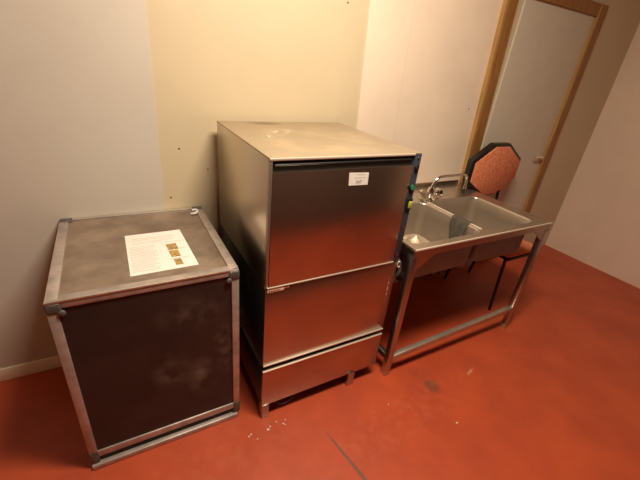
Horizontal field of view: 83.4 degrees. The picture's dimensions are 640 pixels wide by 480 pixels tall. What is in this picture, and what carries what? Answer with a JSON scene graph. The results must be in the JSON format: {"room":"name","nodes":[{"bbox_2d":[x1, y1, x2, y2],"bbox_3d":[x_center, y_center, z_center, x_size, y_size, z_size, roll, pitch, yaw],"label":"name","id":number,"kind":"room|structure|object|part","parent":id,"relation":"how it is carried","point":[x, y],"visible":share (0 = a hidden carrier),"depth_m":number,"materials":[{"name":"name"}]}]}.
{"room":"commercial kitchen","nodes":[
{"label":"commercial kitchen","id":0,"kind":"room"},
{"bbox_2d":[0,245,639,479],"bbox_3d":[0.619,1.093,1.619,6.000,0.100,2.935,-9,30,-28],"label":"floor","id":1,"kind":"structure","parent":0,"point":[553,393],"depth_m":1.88,"materials":[{"name":"red paint"}]},
{"bbox_2d":[43,206,239,470],"bbox_3d":[-0.778,0.382,1.681,0.620,0.839,0.675,-9,30,-28],"label":"flight case","id":2,"kind":"object","parent":1,"relation":"on","point":[149,361],"visible":0.99,"depth_m":1.40,"materials":[{"name":"brown laminate"}]},
{"bbox_3d":[-0.884,0.551,1.302,0.030,0.756,0.029,-9,30,-28],"label":"corner post","id":3,"kind":"part","parent":2,"relation":"part of","materials":[{"name":"metal"}]},
{"bbox_2d":[125,230,198,276],"bbox_3d":[-0.654,0.040,1.468,0.238,0.001,0.339,-9,30,-28],"label":"paper sheet","id":4,"kind":"object","parent":2,"relation":"on","point":[147,253],"visible":1,"depth_m":1.45,"materials":[{"name":"white paper"}]},
{"bbox_2d":[165,243,178,249],"bbox_3d":[-0.618,0.027,1.500,0.044,0.001,0.054,-9,30,-28],"label":"picture","id":5,"kind":"object","parent":4,"relation":"on","point":[168,246],"depth_m":1.50},
{"bbox_2d":[169,250,180,256],"bbox_3d":[-0.588,0.053,1.455,0.039,0.001,0.055,-9,30,-28],"label":"picture","id":6,"kind":"object","parent":4,"relation":"on","point":[172,253],"depth_m":1.45},
{"bbox_2d":[174,258,183,264],"bbox_3d":[-0.552,0.084,1.403,0.027,0.001,0.051,-12,32,-32],"label":"picture","id":7,"kind":"object","parent":4,"relation":"on","point":[177,261],"depth_m":1.40},
{"bbox_2d":[191,208,198,214],"bbox_3d":[-0.632,-0.142,1.817,0.036,0.020,0.056,1,27,-11],"label":"clip","id":8,"kind":"object","parent":2,"relation":"on","point":[195,209],"visible":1,"depth_m":1.80,"materials":[{"name":"white plastic"}]},
{"bbox_3d":[-0.372,0.470,1.576,0.030,0.756,0.029,-9,30,-28],"label":"corner post","id":9,"kind":"part","parent":2,"relation":"part of","materials":[{"name":"metal"}]},
{"bbox_2d":[217,121,421,418],"bbox_3d":[-0.076,0.107,1.886,0.711,1.282,0.691,-9,30,-28],"label":"dishwasher","id":10,"kind":"object","parent":1,"relation":"on","point":[314,215],"visible":0.93,"depth_m":1.54,"materials":[{"name":"metal"}]},
{"bbox_3d":[-0.274,0.823,1.754,0.036,0.088,0.036,-9,30,-28],"label":"leg","id":11,"kind":"part","parent":10,"relation":"part of","materials":[{"name":"metal"}]},
{"bbox_3d":[-0.189,-0.036,1.307,0.011,0.508,0.016,-9,30,-28],"label":"trim","id":12,"kind":"part","parent":10,"relation":"part of","materials":[{"name":"silver metal"}]},
{"bbox_3d":[-0.031,-0.461,1.599,0.679,0.006,0.677,-9,30,-28],"label":"panel","id":13,"kind":"part","parent":10,"relation":"part of","materials":[{"name":"metal"}]},
{"bbox_3d":[0.022,0.645,1.830,0.675,0.222,0.020,-9,30,-28],"label":"kick panel","id":14,"kind":"part","parent":10,"relation":"part of","materials":[{"name":"metal"}]},
{"bbox_3d":[0.057,0.328,1.671,0.675,0.407,0.016,-9,30,-28],"label":"panel","id":15,"kind":"part","parent":10,"relation":"part of","materials":[{"name":"metal"}]},
{"bbox_3d":[0.090,-0.066,1.463,0.628,0.464,0.018,-9,30,-28],"label":"door","id":16,"kind":"part","parent":10,"relation":"part of","materials":[{"name":"metal"}]},
{"bbox_3d":[0.157,0.754,1.986,0.042,0.088,0.042,-9,30,-28],"label":"leg","id":17,"kind":"part","parent":10,"relation":"part of","materials":[{"name":"metal"}]},
{"bbox_3d":[0.383,-0.130,1.611,0.034,0.514,0.016,-9,30,-28],"label":"control panel","id":18,"kind":"part","parent":10,"relation":"part of","materials":[{"name":"black plastic"}]},
{"bbox_2d":[405,198,412,208],"bbox_3d":[0.393,-0.160,1.584,0.029,0.050,0.014,-9,30,-28],"label":"switch","id":19,"kind":"object","parent":10,"relation":"attached to","point":[408,201],"depth_m":1.58,"materials":[{"name":"yellow plastic"}]},
{"bbox_2d":[378,180,552,375],"bbox_3d":[0.721,0.159,2.427,1.128,0.861,0.778,-9,30,-28],"label":"sink","id":20,"kind":"object","parent":1,"relation":"on","point":[498,228],"visible":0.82,"depth_m":2.22,"materials":[{"name":"metal"}]},
{"bbox_3d":[0.416,0.411,1.906,0.036,0.819,0.036,-9,30,-28],"label":"leg","id":21,"kind":"part","parent":20,"relation":"part of","materials":[{"name":"metal"}]},
{"bbox_3d":[0.556,-0.009,2.092,0.516,0.234,0.475,-9,30,-28],"label":"bowl","id":22,"kind":"part","parent":20,"relation":"part of","materials":[{"name":"metal"}]},
{"bbox_2d":[418,173,467,201],"bbox_3d":[0.857,-0.357,2.413,0.427,0.158,0.111,-9,30,-28],"label":"tap","id":23,"kind":"object","parent":20,"relation":"on","point":[431,191],"visible":1,"depth_m":2.37,"materials":[{"name":"silver metal"}]},
{"bbox_3d":[0.675,-0.300,2.358,0.041,0.068,0.069,-9,30,-28],"label":"handle","id":24,"kind":"part","parent":23,"relation":"part of","materials":[{"name":"silver metal"}]},
{"bbox_3d":[0.795,-0.320,2.422,0.041,0.068,0.069,-9,30,-28],"label":"handle","id":25,"kind":"part","parent":23,"relation":"part of","materials":[{"name":"silver metal"}]},
{"bbox_3d":[0.883,-0.394,2.436,0.345,0.109,0.018,-9,30,-28],"label":"spout","id":26,"kind":"part","parent":23,"relation":"part of","materials":[{"name":"silver metal"}]},
{"bbox_2d":[449,215,472,237],"bbox_3d":[0.810,-0.040,2.139,0.092,0.188,0.122,-9,30,-28],"label":"cloth","id":27,"kind":"object","parent":20,"relation":"hanging from","point":[458,224],"visible":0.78,"depth_m":2.11,"materials":[{"name":"grey fabric"}]},
{"bbox_3d":[1.004,-0.081,2.332,0.467,0.234,0.475,-9,30,-28],"label":"bowl","id":28,"kind":"part","parent":20,"relation":"part of","materials":[{"name":"metal"}]},
{"bbox_3d":[1.367,0.260,2.414,0.036,0.819,0.036,-9,30,-28],"label":"leg","id":29,"kind":"part","parent":20,"relation":"part of","materials":[{"name":"metal"}]},
{"bbox_2d":[444,142,532,309],"bbox_3d":[1.361,-0.103,2.742,0.560,1.175,0.484,-9,30,-28],"label":"chair","id":30,"kind":"object","parent":1,"relation":"on","point":[495,165],"visible":0.48,"depth_m":2.65,"materials":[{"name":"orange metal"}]},
{"bbox_3d":[1.137,-0.036,2.910,0.022,0.862,0.072,-9,30,-28],"label":"leg","id":31,"kind":"part","parent":30,"relation":"part of","materials":[{"name":"black metal"}]},
{"bbox_3d":[1.405,-0.079,3.053,0.022,0.862,0.072,-9,30,-28],"label":"leg","id":32,"kind":"part","parent":30,"relation":"part of","materials":[{"name":"black metal"}]},
{"bbox_2d":[470,147,519,194],"bbox_3d":[1.320,-0.517,2.698,0.508,0.364,0.014,-9,30,-28],"label":"cushion","id":33,"kind":"object","parent":30,"relation":"on","point":[492,168],"depth_m":2.67,"materials":[{"name":"orange fabric"}]},
{"bbox_3d":[1.321,0.338,2.679,0.022,0.436,0.042,-9,30,-28],"label":"leg","id":34,"kind":"part","parent":30,"relation":"part of","materials":[{"name":"black metal"}]},
{"bbox_2d":[503,240,532,257],"bbox_3d":[1.395,0.004,2.778,0.355,0.045,0.410,-9,30,-28],"label":"seat cushion","id":35,"kind":"object","parent":30,"relation":"on","point":[524,249],"depth_m":2.63,"materials":[{"name":"orange fabric"}]},
{"bbox_2d":[145,0,639,244],"bbox_3d":[0.082,-0.789,2.063,6.000,2.750,0.107,-9,30,-28],"label":"wall","id":36,"kind":"structure","parent":0,"point":[212,61],"depth_m":1.79,"materials":[{"name":"yellow paint"}]},
{"bbox_2d":[0,0,164,368],"bbox_3d":[-1.574,-0.502,1.129,1.955,2.747,0.003,-9,30,-28],"label":"wall panel","id":37,"kind":"object","parent":36,"relation":"attached to","point":[79,131],"depth_m":1.51,"materials":[{"name":"white paint"}]},
{"bbox_2d":[0,272,435,381],"bbox_3d":[-0.752,0.539,2.230,4.130,0.075,0.012,-9,30,-28],"label":"baseboard","id":38,"kind":"structure","parent":36,"relation":"attached to","point":[36,366],"depth_m":1.83,"materials":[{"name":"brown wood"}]},
{"bbox_2d":[356,0,414,141],"bbox_3d":[0.355,-0.808,2.159,0.405,2.747,0.005,-9,30,-28],"label":"wall panel","id":39,"kind":"object","parent":36,"relation":"attached to","point":[389,22],"depth_m":2.05,"materials":[{"name":"white paint"}]},
{"bbox_2d":[393,0,502,183],"bbox_3d":[0.798,-0.879,2.396,0.816,2.747,0.004,-9,30,-28],"label":"wall panel","id":40,"kind":"object","parent":36,"relation":"attached to","point":[450,44],"depth_m":2.31,"materials":[{"name":"white paint"}]},
{"bbox_2d":[438,0,518,273],"bbox_3d":[1.160,-0.668,2.717,0.230,2.160,0.030,-9,30,-28],"label":"trim","id":41,"kind":"structure","parent":36,"relation":"attached to","point":[508,10],"depth_m":2.47,"materials":[{"name":"brown wood"}]},
{"bbox_2d":[472,0,594,261],"bbox_3d":[1.621,-0.705,2.970,0.850,2.070,0.063,-9,30,-28],"label":"door","id":42,"kind":"structure","parent":36,"relation":"in","point":[549,39],"depth_m":2.73,"materials":[{"name":"beige paint"}]},
{"bbox_2d":[523,4,608,212],"bbox_3d":[2.038,-0.808,3.187,0.110,2.160,0.030,-9,30,-28],"label":"trim","id":43,"kind":"structure","parent":36,"relation":"attached to","point":[596,26],"depth_m":3.00,"materials":[{"name":"brown wood"}]},
{"bbox_2d":[541,0,601,15],"bbox_3d":[1.675,-1.661,2.478,0.950,0.080,0.024,-9,30,-28],"label":"trim","id":44,"kind":"structure","parent":36,"relation":"attached to","point":[589,7],"depth_m":2.58,"materials":[{"name":"brown wood"}]},
{"bbox_2d":[545,23,639,288],"bbox_3d":[3.334,-0.584,2.361,0.100,2.750,2.735,-9,30,-28],"label":"wall","id":45,"kind":"structure","parent":0,"point":[597,223],"depth_m":3.38,"materials":[{"name":"white paint"}]}
]}

